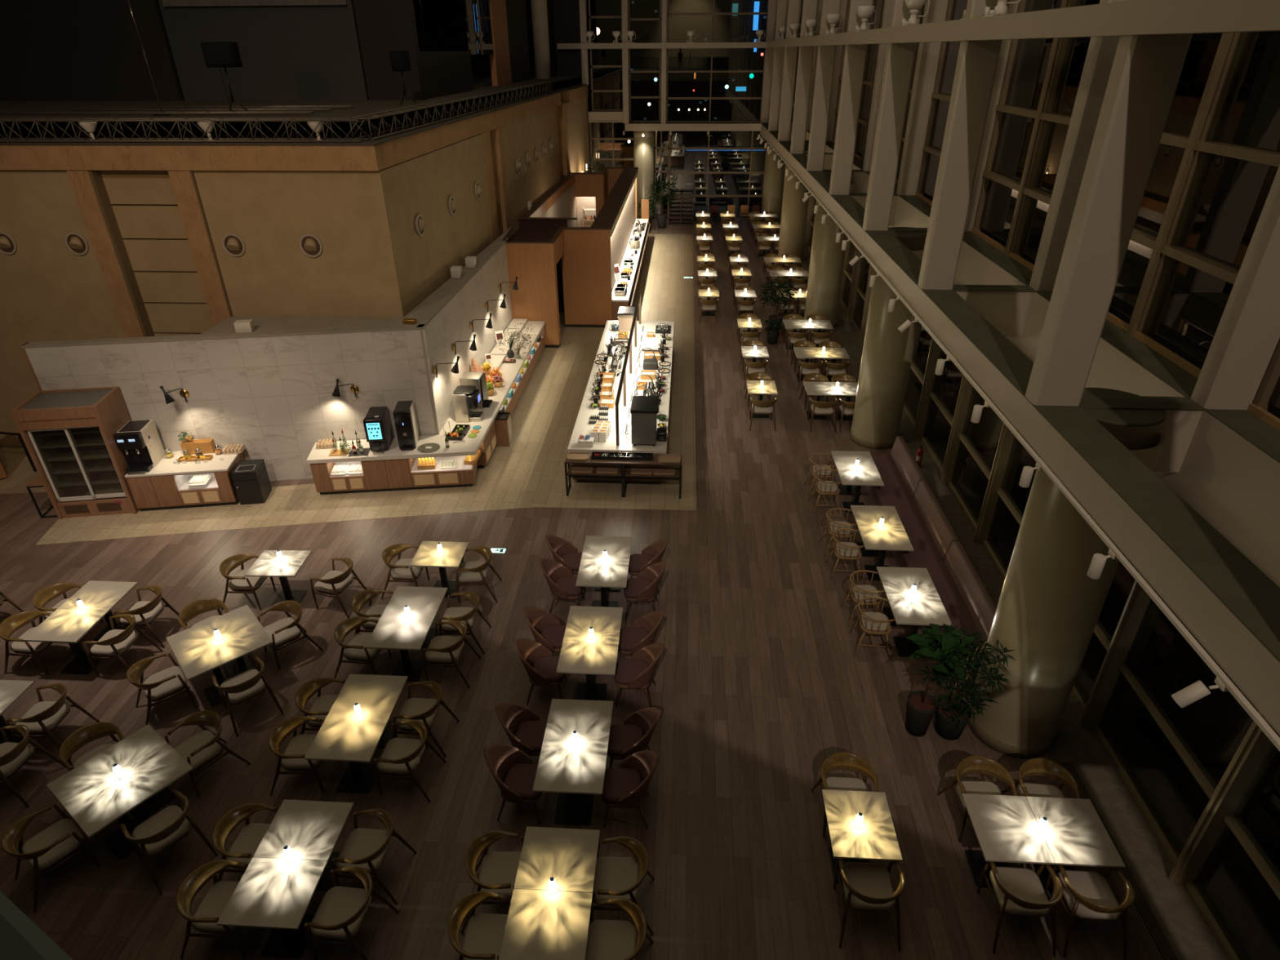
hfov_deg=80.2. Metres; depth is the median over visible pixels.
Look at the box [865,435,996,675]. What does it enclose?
banquette
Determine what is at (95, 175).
trim
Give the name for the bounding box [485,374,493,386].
basket
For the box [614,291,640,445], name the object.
gantry
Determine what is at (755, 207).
chair
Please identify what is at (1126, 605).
window
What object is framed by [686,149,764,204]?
light line
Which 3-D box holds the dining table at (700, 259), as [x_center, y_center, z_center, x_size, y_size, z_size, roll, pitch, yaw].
[2.643,-8.525,30.532,0.700,0.740,0.840,1,30,3]
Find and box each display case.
[480,355,506,372]
[490,341,514,356]
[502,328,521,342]
[507,318,528,330]
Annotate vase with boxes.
[493,322,533,358]
[506,333,531,355]
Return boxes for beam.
[760,124,1279,735]
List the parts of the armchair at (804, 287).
rail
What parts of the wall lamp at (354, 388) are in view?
lamp shade, plate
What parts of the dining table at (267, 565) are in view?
plate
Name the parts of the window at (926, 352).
pane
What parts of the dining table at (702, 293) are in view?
plate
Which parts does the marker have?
lit plate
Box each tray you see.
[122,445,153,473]
[127,471,146,475]
[188,474,212,488]
[223,447,244,454]
[316,445,333,448]
[330,464,350,475]
[346,463,363,475]
[373,449,384,454]
[400,446,413,450]
[469,411,484,422]
[483,400,492,407]
[566,452,589,460]
[570,464,593,473]
[591,451,653,460]
[595,465,618,474]
[613,287,625,295]
[616,284,626,287]
[620,272,629,278]
[623,260,633,265]
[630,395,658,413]
[630,466,653,475]
[642,337,662,351]
[653,466,675,475]
[657,454,680,463]
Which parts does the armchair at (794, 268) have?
rail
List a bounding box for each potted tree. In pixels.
[647,178,678,228]
[758,277,797,329]
[915,622,1016,740]
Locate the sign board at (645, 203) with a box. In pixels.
[640,198,649,232]
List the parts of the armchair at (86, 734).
leg, seat, leg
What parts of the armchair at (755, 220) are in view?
rail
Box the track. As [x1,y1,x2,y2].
[760,132,1279,751]
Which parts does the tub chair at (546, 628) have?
seat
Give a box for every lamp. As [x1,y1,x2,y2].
[76,598,86,611]
[78,121,97,139]
[112,763,124,779]
[160,385,189,404]
[196,121,215,140]
[213,628,222,641]
[276,550,284,561]
[283,845,294,862]
[306,121,324,140]
[331,378,359,397]
[354,702,363,717]
[404,604,411,617]
[432,355,459,377]
[437,542,443,554]
[452,334,476,355]
[469,313,492,332]
[484,293,506,311]
[498,276,518,293]
[548,876,557,894]
[571,730,579,746]
[585,31,595,43]
[588,626,595,639]
[602,549,608,561]
[608,342,627,362]
[611,333,628,346]
[612,31,621,43]
[626,31,635,43]
[632,219,644,236]
[634,385,653,395]
[635,374,654,395]
[637,347,655,367]
[647,102,650,120]
[653,77,657,120]
[676,108,679,179]
[686,30,695,42]
[687,108,689,179]
[691,89,694,162]
[692,72,695,162]
[695,108,699,179]
[702,108,706,179]
[723,84,728,161]
[746,73,754,155]
[754,53,763,162]
[755,30,764,42]
[777,26,786,39]
[790,23,800,38]
[804,19,818,36]
[825,13,842,34]
[853,812,862,829]
[855,5,876,31]
[900,0,929,26]
[909,583,915,595]
[960,9,965,19]
[981,0,1020,17]
[1035,817,1047,833]
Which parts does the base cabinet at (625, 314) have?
lid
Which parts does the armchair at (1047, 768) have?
leg, seat, leg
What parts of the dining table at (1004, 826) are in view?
plate, plate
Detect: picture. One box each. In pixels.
[496,333,502,339]
[614,266,619,273]
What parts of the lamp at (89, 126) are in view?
lamp shade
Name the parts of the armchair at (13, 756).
leg, leg, rail, seat, seat frame, leg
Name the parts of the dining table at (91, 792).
plate, plate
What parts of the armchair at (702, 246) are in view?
rail, seat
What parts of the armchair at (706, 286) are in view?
seat, rail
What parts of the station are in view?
leg frame, rail, leg frame, leg frame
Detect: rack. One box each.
[222,443,244,454]
[315,438,335,448]
[417,457,436,469]
[440,462,458,469]
[463,449,480,465]
[655,323,671,333]
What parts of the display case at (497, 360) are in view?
rail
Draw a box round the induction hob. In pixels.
[635,222,646,229]
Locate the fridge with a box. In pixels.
[10,386,140,519]
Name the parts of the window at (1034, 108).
sill rail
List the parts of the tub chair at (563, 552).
seat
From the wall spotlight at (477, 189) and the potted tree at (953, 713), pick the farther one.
the wall spotlight at (477, 189)
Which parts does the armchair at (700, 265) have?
rail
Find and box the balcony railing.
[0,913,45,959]
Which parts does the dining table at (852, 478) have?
plate, plate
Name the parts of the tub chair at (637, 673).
leg, seat, leg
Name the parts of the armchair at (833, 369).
seat, rail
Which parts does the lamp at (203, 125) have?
lamp shade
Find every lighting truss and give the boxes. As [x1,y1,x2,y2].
[0,111,315,114]
[0,117,368,142]
[71,107,333,111]
[144,105,354,108]
[348,80,553,140]
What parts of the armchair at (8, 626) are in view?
leg, rail, rail, seat, seat frame, leg, leg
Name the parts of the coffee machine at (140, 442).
panel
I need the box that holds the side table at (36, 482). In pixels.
[25,474,57,518]
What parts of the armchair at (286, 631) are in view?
leg, leg, rail, seat, seat frame, rail, leg, leg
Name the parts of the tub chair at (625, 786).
leg, seat, leg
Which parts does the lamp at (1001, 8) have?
foot plate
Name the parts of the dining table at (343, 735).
plate, plate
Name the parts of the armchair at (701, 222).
rail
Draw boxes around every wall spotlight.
[0,231,17,254]
[64,231,88,255]
[222,233,245,256]
[299,233,322,257]
[414,213,426,235]
[448,195,457,215]
[474,182,482,199]
[515,158,522,173]
[525,153,531,167]
[534,148,540,161]
[542,143,547,156]
[549,140,554,152]
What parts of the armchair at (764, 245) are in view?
seat, rail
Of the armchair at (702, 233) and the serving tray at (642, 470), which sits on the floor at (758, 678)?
the armchair at (702, 233)
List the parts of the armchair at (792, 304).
seat, rail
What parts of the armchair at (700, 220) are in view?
rail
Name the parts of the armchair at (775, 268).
rail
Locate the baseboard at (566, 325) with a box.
[544,324,605,347]
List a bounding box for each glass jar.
[164,448,173,457]
[182,448,191,459]
[194,448,202,457]
[213,444,222,454]
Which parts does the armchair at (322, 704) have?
leg, rail, leg, rail, seat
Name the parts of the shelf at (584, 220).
frame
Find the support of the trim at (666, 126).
attached to the column at (644, 146)
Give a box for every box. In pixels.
[233,319,254,333]
[498,405,504,412]
[506,388,513,397]
[514,373,521,382]
[522,360,528,367]
[528,346,535,354]
[536,334,541,342]
[577,434,594,447]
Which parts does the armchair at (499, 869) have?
leg, leg, rail, rail, seat, leg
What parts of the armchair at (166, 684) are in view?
leg, leg, rail, seat, seat frame, rail, leg, leg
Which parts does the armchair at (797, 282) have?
seat, rail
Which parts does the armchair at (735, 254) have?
seat, rail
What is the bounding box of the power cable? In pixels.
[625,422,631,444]
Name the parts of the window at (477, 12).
frame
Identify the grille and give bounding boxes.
[201,44,233,65]
[390,52,403,69]
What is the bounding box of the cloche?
[608,324,619,331]
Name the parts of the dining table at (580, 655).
plate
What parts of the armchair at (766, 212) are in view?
rail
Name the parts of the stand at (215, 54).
leg, leg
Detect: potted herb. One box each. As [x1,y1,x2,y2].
[177,431,191,443]
[339,443,352,452]
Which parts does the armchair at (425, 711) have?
leg, leg, rail, seat, seat frame, rail, leg, leg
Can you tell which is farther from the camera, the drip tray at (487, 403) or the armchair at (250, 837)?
the drip tray at (487, 403)
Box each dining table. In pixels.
[0,680,34,744]
[22,580,137,674]
[46,724,193,859]
[165,604,273,706]
[217,799,353,958]
[244,550,311,606]
[303,674,408,793]
[364,586,448,681]
[409,541,469,597]
[498,826,599,959]
[532,698,613,826]
[556,605,622,700]
[575,535,631,607]
[695,213,710,228]
[696,223,711,229]
[696,235,712,253]
[697,256,715,263]
[697,270,716,279]
[697,289,719,315]
[720,213,734,231]
[722,223,738,242]
[725,235,742,256]
[729,256,748,264]
[731,269,751,278]
[734,289,756,315]
[737,318,762,332]
[741,346,768,376]
[746,380,777,417]
[748,213,777,231]
[752,224,780,243]
[756,235,779,256]
[763,257,801,279]
[768,270,808,293]
[776,290,806,317]
[782,319,833,349]
[793,346,849,380]
[803,381,857,419]
[822,789,902,883]
[831,450,884,513]
[850,505,914,580]
[876,566,952,657]
[961,793,1125,890]
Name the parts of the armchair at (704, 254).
rail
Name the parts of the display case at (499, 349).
lid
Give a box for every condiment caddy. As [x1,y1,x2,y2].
[589,419,598,424]
[590,414,599,419]
[599,405,608,410]
[599,411,608,416]
[599,417,608,420]
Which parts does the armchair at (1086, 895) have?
leg, rail, leg, seat frame, seat, rail, leg, leg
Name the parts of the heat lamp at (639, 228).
lamp shade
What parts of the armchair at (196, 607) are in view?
seat, leg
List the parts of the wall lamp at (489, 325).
lamp shade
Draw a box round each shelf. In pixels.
[34,426,100,436]
[40,432,105,448]
[45,444,111,462]
[51,457,115,474]
[57,470,119,487]
[410,455,472,472]
[567,464,679,477]
[582,207,595,226]
[668,201,693,204]
[668,205,693,208]
[668,210,693,213]
[668,214,693,217]
[668,218,693,222]
[670,196,693,199]
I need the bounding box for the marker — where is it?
[489,547,507,553]
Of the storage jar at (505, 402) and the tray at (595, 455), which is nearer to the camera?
the tray at (595, 455)
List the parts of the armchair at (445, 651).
leg, leg, rail, seat, seat frame, rail, leg, leg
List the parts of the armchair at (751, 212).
rail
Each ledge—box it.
[0,75,582,121]
[760,122,1279,662]
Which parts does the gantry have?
post, post, post, post, post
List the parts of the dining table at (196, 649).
plate, plate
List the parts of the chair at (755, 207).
backrest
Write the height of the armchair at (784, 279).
0.774 m
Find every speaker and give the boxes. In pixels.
[449,266,462,278]
[464,256,476,267]
[527,200,531,209]
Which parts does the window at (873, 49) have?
sill rail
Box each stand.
[200,41,247,111]
[389,50,417,105]
[484,353,493,364]
[494,330,504,344]
[591,391,599,403]
[592,382,601,395]
[593,375,602,386]
[595,359,606,367]
[596,353,608,358]
[598,368,606,379]
[599,360,607,372]
[601,351,608,361]
[605,343,613,355]
[614,263,622,282]
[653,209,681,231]
[653,384,662,396]
[654,391,663,404]
[655,369,663,382]
[656,377,664,389]
[657,368,671,374]
[658,342,666,354]
[658,350,666,361]
[658,360,671,368]
[660,327,667,337]
[660,333,667,344]
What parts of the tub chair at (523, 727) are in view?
seat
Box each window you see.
[413,0,803,148]
[462,0,493,54]
[588,0,625,122]
[589,120,635,172]
[627,0,661,122]
[653,130,669,217]
[666,0,768,122]
[668,130,766,219]
[804,190,816,252]
[831,0,850,142]
[839,235,862,321]
[851,253,875,343]
[853,0,884,161]
[895,4,924,183]
[902,317,942,437]
[915,0,968,205]
[920,342,1017,543]
[971,0,1100,271]
[982,431,1155,728]
[1092,591,1279,959]
[1106,31,1279,377]
[1247,340,1279,431]
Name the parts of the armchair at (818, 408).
leg, leg, seat, seat frame, rail, leg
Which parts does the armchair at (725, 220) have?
rail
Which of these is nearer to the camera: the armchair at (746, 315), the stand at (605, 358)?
the stand at (605, 358)
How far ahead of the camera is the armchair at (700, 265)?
29.64 m
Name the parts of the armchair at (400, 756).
leg, leg, rail, seat, rail, seat frame, leg, leg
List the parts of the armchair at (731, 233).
rail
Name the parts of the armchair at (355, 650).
leg, rail, rail, seat, seat frame, leg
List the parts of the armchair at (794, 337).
leg, seat, rail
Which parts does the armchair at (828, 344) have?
rail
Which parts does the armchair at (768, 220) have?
rail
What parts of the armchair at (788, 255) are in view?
rail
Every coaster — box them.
[467,433,476,437]
[470,429,479,433]
[472,425,480,429]
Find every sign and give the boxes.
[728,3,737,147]
[735,86,746,155]
[747,0,756,144]
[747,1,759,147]
[748,39,757,147]
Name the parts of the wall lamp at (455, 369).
plate, lamp shade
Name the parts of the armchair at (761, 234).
rail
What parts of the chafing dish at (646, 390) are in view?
roll lid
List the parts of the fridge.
panel, sliding door, panel, kick panel, sliding door, panel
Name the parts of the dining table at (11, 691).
plate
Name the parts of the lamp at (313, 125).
lamp shade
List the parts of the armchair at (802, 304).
rail, seat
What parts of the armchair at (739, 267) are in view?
seat, rail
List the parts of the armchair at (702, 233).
rail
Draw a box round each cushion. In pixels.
[813,464,832,475]
[816,480,838,492]
[830,520,853,534]
[836,542,860,556]
[852,584,879,601]
[862,611,889,631]
[870,453,913,503]
[879,497,944,565]
[890,435,925,497]
[905,560,985,658]
[913,480,959,559]
[944,541,996,642]
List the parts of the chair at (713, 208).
backrest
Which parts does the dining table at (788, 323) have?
plate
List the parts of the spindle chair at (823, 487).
leg, leg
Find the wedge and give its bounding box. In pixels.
[471,358,487,377]
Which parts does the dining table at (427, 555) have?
plate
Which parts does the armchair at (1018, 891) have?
leg, rail, leg, seat frame, seat, rail, leg, leg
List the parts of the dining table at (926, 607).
plate, plate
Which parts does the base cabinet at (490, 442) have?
door, door, cane panel, door, door, cane panel, door, door, door, door, door, door, door, door, door, door, door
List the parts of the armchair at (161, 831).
leg, rail, leg, rail, seat, seat frame, leg, leg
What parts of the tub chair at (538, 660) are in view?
leg, seat, leg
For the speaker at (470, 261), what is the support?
on the trim at (423, 309)
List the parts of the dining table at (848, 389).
plate, plate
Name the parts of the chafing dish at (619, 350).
roll lid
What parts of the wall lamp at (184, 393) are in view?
lamp shade, plate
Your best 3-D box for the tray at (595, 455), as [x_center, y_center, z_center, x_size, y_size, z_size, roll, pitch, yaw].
[-0.360,-0.483,15.405,1.240,0.070,0.200,1,30,3]
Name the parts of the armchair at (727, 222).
rail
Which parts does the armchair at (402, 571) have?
leg, rail, rail, seat, seat frame, leg, leg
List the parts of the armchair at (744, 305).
seat, rail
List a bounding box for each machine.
[113,419,165,475]
[362,406,392,454]
[392,400,418,450]
[452,385,484,422]
[459,371,492,408]
[630,395,658,445]
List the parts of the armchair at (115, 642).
leg, rail, rail, leg, seat, seat frame, leg, leg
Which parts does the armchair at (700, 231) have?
rail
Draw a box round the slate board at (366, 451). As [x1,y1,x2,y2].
[348,448,369,456]
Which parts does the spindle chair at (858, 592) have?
leg, leg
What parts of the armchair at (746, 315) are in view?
seat, rail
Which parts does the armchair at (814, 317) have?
seat, rail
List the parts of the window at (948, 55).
sill rail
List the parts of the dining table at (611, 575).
plate, plate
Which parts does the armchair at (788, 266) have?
rail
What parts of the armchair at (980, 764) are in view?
leg, rail, leg, seat frame, seat, rail, leg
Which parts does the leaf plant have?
pot, stem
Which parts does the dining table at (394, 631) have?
plate, plate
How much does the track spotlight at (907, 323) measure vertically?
0.230 m
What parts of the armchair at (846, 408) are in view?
leg, leg, seat, rail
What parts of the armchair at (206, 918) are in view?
leg, rail, rail, seat, leg, seat frame, leg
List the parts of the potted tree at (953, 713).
pot, stem, stem, stem, stem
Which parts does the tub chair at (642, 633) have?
seat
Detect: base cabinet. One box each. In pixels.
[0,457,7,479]
[125,452,244,511]
[310,455,477,494]
[477,325,545,468]
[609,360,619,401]
[617,306,635,330]
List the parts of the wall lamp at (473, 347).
lamp shade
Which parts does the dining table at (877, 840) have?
plate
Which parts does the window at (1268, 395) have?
sill rail, pane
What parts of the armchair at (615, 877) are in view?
leg, leg, rail, seat, rail, leg, leg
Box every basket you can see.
[480,361,492,374]
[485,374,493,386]
[486,380,494,395]
[489,365,502,377]
[492,373,502,387]
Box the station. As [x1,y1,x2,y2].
[564,452,681,498]
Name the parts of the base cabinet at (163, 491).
door, door, door, cane panel, door, cane panel, door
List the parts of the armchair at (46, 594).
leg, seat, rail, leg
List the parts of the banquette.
panel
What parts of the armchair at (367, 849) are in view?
leg, leg, rail, seat, rail, seat frame, leg, leg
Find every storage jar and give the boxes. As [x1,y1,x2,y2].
[502,398,507,404]
[511,382,515,388]
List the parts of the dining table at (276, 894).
plate, plate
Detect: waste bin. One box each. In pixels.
[231,458,271,504]
[494,412,512,446]
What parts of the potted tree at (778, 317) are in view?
pot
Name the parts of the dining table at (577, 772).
plate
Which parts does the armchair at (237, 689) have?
leg, rail, leg, rail, seat, seat frame, leg, leg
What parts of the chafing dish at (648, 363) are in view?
roll lid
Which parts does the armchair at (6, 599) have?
leg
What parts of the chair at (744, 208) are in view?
backrest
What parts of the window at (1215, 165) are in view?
sill rail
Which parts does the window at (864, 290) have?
pane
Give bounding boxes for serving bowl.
[590,402,599,408]
[657,413,667,421]
[657,422,666,427]
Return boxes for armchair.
[0,591,23,641]
[0,610,70,675]
[0,724,65,807]
[0,804,100,912]
[4,683,100,757]
[31,582,102,624]
[58,721,124,771]
[82,613,163,675]
[113,586,179,648]
[120,789,217,895]
[126,653,196,725]
[164,710,250,796]
[175,859,247,959]
[177,597,229,630]
[211,656,284,737]
[212,802,278,881]
[219,553,275,610]
[257,600,322,669]
[267,715,324,795]
[294,676,345,734]
[304,866,399,959]
[309,557,366,618]
[331,808,417,905]
[333,616,391,678]
[351,588,394,633]
[373,720,446,802]
[381,543,429,599]
[392,680,459,757]
[422,620,481,688]
[439,591,491,653]
[447,890,511,959]
[455,546,502,602]
[462,830,524,926]
[585,897,653,959]
[591,835,654,934]
[696,210,708,228]
[696,217,709,234]
[696,221,709,235]
[696,228,711,246]
[697,232,711,251]
[697,240,711,256]
[697,252,713,271]
[697,262,714,282]
[697,266,715,287]
[698,277,715,299]
[698,284,717,309]
[699,297,718,323]
[720,210,733,228]
[721,217,734,231]
[722,221,736,237]
[724,228,737,245]
[724,232,740,253]
[726,241,742,260]
[728,253,746,275]
[730,265,748,287]
[731,262,747,284]
[733,276,751,299]
[733,284,753,311]
[736,298,755,323]
[736,312,758,342]
[739,328,761,357]
[739,338,764,371]
[743,358,768,389]
[744,371,772,408]
[747,211,761,227]
[749,217,763,234]
[749,395,777,431]
[751,221,766,237]
[754,228,768,244]
[755,233,771,252]
[756,240,772,259]
[762,211,774,222]
[762,253,780,275]
[764,217,777,224]
[765,263,783,282]
[767,221,780,234]
[767,266,786,288]
[769,229,780,236]
[771,233,779,248]
[771,277,790,297]
[773,240,778,253]
[774,285,795,312]
[777,297,796,315]
[781,253,797,266]
[781,313,804,342]
[783,263,801,278]
[786,329,808,357]
[787,266,804,286]
[790,339,816,373]
[791,277,808,288]
[795,285,807,312]
[797,297,805,315]
[797,359,822,390]
[799,373,829,409]
[804,313,826,337]
[807,396,837,431]
[810,329,833,344]
[811,751,879,836]
[814,340,841,368]
[823,359,849,377]
[831,373,857,408]
[832,857,905,951]
[835,396,854,432]
[937,755,1017,842]
[977,861,1062,957]
[1000,757,1081,799]
[1044,864,1135,959]
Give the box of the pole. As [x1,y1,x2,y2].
[127,0,172,115]
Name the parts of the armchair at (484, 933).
leg, seat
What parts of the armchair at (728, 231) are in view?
rail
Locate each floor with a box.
[0,218,1160,959]
[0,234,696,545]
[0,891,72,959]
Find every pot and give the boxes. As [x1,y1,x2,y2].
[185,435,191,441]
[628,236,639,248]
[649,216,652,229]
[766,328,779,344]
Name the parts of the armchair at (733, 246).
seat, rail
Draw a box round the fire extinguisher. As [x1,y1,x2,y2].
[915,445,923,466]
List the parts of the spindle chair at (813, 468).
leg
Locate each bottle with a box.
[331,431,337,445]
[332,437,337,449]
[341,429,346,444]
[351,440,356,453]
[355,431,360,446]
[444,430,449,448]
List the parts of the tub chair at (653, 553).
seat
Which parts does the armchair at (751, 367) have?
leg, seat, rail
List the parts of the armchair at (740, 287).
seat, rail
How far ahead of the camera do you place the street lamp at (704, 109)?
55.10 m
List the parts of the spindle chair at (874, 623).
leg, leg, leg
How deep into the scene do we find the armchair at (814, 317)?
23.77 m
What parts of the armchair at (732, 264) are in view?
rail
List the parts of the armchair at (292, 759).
leg, leg, rail, rail, seat, seat frame, leg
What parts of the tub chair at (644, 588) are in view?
leg, seat, leg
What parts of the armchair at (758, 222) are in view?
rail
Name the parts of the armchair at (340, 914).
leg, rail, leg, rail, seat, seat frame, leg, leg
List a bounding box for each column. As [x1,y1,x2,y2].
[633,130,653,218]
[760,139,785,222]
[777,141,808,263]
[804,171,853,329]
[849,226,927,449]
[967,387,1166,758]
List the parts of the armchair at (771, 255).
rail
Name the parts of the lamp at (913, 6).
foot plate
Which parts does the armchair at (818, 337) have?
seat, rail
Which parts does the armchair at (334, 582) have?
leg, rail, rail, leg, seat, seat frame, leg, leg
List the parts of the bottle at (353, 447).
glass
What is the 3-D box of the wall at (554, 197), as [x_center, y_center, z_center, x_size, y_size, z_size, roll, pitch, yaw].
[-3.633,-11.130,29.910,0.610,0.350,10.510,2,30,4]
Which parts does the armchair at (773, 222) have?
rail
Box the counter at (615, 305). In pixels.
[612,222,650,320]
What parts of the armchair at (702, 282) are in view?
rail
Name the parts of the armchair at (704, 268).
seat, rail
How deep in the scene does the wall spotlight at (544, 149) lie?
28.38 m
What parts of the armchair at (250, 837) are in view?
leg, rail, rail, leg, seat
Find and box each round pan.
[608,368,622,376]
[618,341,627,348]
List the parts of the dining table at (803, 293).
plate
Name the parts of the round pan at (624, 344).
lid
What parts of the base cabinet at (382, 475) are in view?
door, door, cane panel, cane panel, door, door, door, door, cane panel, door, cane panel, door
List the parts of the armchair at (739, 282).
seat, rail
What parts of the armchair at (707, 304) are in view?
leg, seat, rail, leg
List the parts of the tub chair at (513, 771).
leg, seat, leg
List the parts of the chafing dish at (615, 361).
roll lid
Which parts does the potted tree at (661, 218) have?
pot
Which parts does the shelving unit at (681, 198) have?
post, post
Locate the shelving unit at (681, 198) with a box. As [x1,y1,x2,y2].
[668,195,693,224]
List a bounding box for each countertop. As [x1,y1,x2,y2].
[124,448,239,477]
[306,320,545,463]
[567,320,674,453]
[611,218,648,302]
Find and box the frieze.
[161,0,347,6]
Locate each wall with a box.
[0,0,184,101]
[0,96,590,445]
[20,324,439,493]
[100,106,560,336]
[158,0,368,100]
[352,0,530,100]
[416,240,512,434]
[488,0,511,85]
[506,243,559,345]
[519,219,567,312]
[529,173,575,217]
[541,182,577,226]
[546,0,589,84]
[553,231,564,342]
[561,229,612,324]
[574,173,604,226]
[576,196,595,226]
[610,181,635,293]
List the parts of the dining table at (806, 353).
plate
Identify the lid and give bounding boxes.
[231,458,266,481]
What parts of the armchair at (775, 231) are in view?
rail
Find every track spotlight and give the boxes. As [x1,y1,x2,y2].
[777,162,785,168]
[785,168,791,175]
[786,174,795,181]
[795,181,800,189]
[802,194,813,202]
[813,203,821,213]
[821,213,829,223]
[835,231,844,242]
[841,238,850,250]
[848,254,864,266]
[869,273,879,287]
[887,296,900,311]
[897,317,919,333]
[934,355,951,375]
[970,401,990,422]
[1018,462,1043,487]
[1086,549,1117,579]
[1171,676,1228,708]
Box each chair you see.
[483,742,542,825]
[494,702,546,755]
[513,638,567,704]
[522,606,566,652]
[538,558,584,613]
[545,534,585,591]
[601,750,660,828]
[607,706,661,768]
[613,643,664,706]
[617,610,664,673]
[623,561,666,619]
[628,538,669,594]
[693,205,707,222]
[710,204,718,224]
[711,205,726,222]
[727,204,735,222]
[740,204,748,224]
[751,204,759,217]
[803,453,835,496]
[808,468,841,513]
[819,507,857,556]
[825,528,864,580]
[840,569,884,626]
[848,596,894,657]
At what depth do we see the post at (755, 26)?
68.08 m
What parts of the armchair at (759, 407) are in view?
leg, leg, seat, seat frame, rail, leg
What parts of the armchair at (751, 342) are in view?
rail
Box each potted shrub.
[584,161,601,172]
[636,198,656,229]
[764,318,783,344]
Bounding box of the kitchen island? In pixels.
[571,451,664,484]
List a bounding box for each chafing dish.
[610,353,622,368]
[613,345,623,358]
[642,355,657,369]
[643,379,655,395]
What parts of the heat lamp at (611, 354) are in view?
lamp shade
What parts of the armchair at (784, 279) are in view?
rail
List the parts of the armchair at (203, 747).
leg, leg, rail, seat, seat frame, rail, leg, leg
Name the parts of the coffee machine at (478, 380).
panel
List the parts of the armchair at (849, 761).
leg, rail, leg, seat, rail, leg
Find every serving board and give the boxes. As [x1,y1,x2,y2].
[177,454,213,462]
[328,448,348,456]
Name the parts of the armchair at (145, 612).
leg, rail, leg, rail, seat, seat frame, leg, leg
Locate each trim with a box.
[0,84,586,145]
[0,84,588,337]
[88,169,233,337]
[200,226,512,334]
[506,217,577,244]
[520,173,574,217]
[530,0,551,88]
[556,42,766,48]
[560,167,638,230]
[570,167,624,173]
[609,169,638,236]
[624,122,760,124]
[624,123,761,130]
[765,0,1279,47]
[779,222,1228,959]
[790,122,1204,410]
[790,123,1203,472]
[805,131,1279,587]
[806,130,1279,462]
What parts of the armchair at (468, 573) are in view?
leg, rail, seat frame, seat, rail, leg, leg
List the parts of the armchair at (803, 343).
leg, rail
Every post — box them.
[0,431,36,471]
[578,0,588,84]
[621,0,629,123]
[660,0,667,123]
[760,0,777,122]
[768,0,788,130]
[777,0,801,141]
[790,0,818,153]
[806,0,822,130]
[806,0,840,170]
[826,0,847,141]
[828,0,873,195]
[862,0,893,171]
[862,0,921,231]
[896,0,948,195]
[917,0,1010,289]
[964,0,1019,231]
[1025,0,1192,406]
[1029,0,1119,291]
[1190,164,1279,409]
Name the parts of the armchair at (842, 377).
rail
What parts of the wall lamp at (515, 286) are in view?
lamp shade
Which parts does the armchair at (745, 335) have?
leg, seat, rail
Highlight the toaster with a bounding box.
[656,427,669,441]
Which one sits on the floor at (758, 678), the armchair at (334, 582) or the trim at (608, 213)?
the armchair at (334, 582)
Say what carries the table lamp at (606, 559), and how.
on the dining table at (611, 575)
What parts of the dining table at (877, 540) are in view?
plate, plate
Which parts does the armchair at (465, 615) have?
leg, leg, rail, seat frame, seat, rail, leg, leg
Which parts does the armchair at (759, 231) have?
rail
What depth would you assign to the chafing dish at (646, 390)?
17.99 m
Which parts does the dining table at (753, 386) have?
plate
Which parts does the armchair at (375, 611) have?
rail, rail, seat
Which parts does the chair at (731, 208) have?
backrest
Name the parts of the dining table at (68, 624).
plate, plate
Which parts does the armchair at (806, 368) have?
leg, leg, seat, rail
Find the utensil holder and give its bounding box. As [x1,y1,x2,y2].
[655,376,659,388]
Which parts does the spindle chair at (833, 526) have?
leg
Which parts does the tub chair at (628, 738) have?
leg, seat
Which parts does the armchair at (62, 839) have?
leg, rail, leg, seat, seat frame, leg, rail, leg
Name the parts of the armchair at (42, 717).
leg, rail, rail, leg, seat, seat frame, leg, leg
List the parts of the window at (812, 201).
pane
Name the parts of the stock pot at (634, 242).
lid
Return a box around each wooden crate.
[179,438,216,454]
[446,432,464,439]
[451,424,470,435]
[503,359,515,363]
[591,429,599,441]
[595,420,604,423]
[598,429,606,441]
[599,397,614,408]
[600,389,614,399]
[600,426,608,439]
[601,381,614,389]
[602,372,614,381]
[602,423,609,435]
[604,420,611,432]
[614,337,628,345]
[617,331,628,337]
[619,281,627,287]
[622,268,631,275]
[636,381,648,389]
[640,369,655,379]
[643,351,660,360]
[646,332,653,337]
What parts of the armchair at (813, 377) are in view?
leg, rail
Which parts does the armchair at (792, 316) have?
seat, rail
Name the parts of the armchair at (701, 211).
rail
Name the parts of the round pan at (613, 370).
lid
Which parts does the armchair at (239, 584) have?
leg, rail, rail, seat, seat frame, leg, leg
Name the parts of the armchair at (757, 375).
leg, rail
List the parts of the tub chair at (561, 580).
leg, seat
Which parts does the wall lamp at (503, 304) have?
lamp shade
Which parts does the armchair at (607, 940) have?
leg, seat, leg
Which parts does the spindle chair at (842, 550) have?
leg, leg, leg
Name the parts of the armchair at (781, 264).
rail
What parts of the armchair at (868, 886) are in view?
leg, rail, leg, seat frame, seat, rail, leg, leg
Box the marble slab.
[611,346,625,356]
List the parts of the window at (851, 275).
pane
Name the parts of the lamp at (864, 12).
foot plate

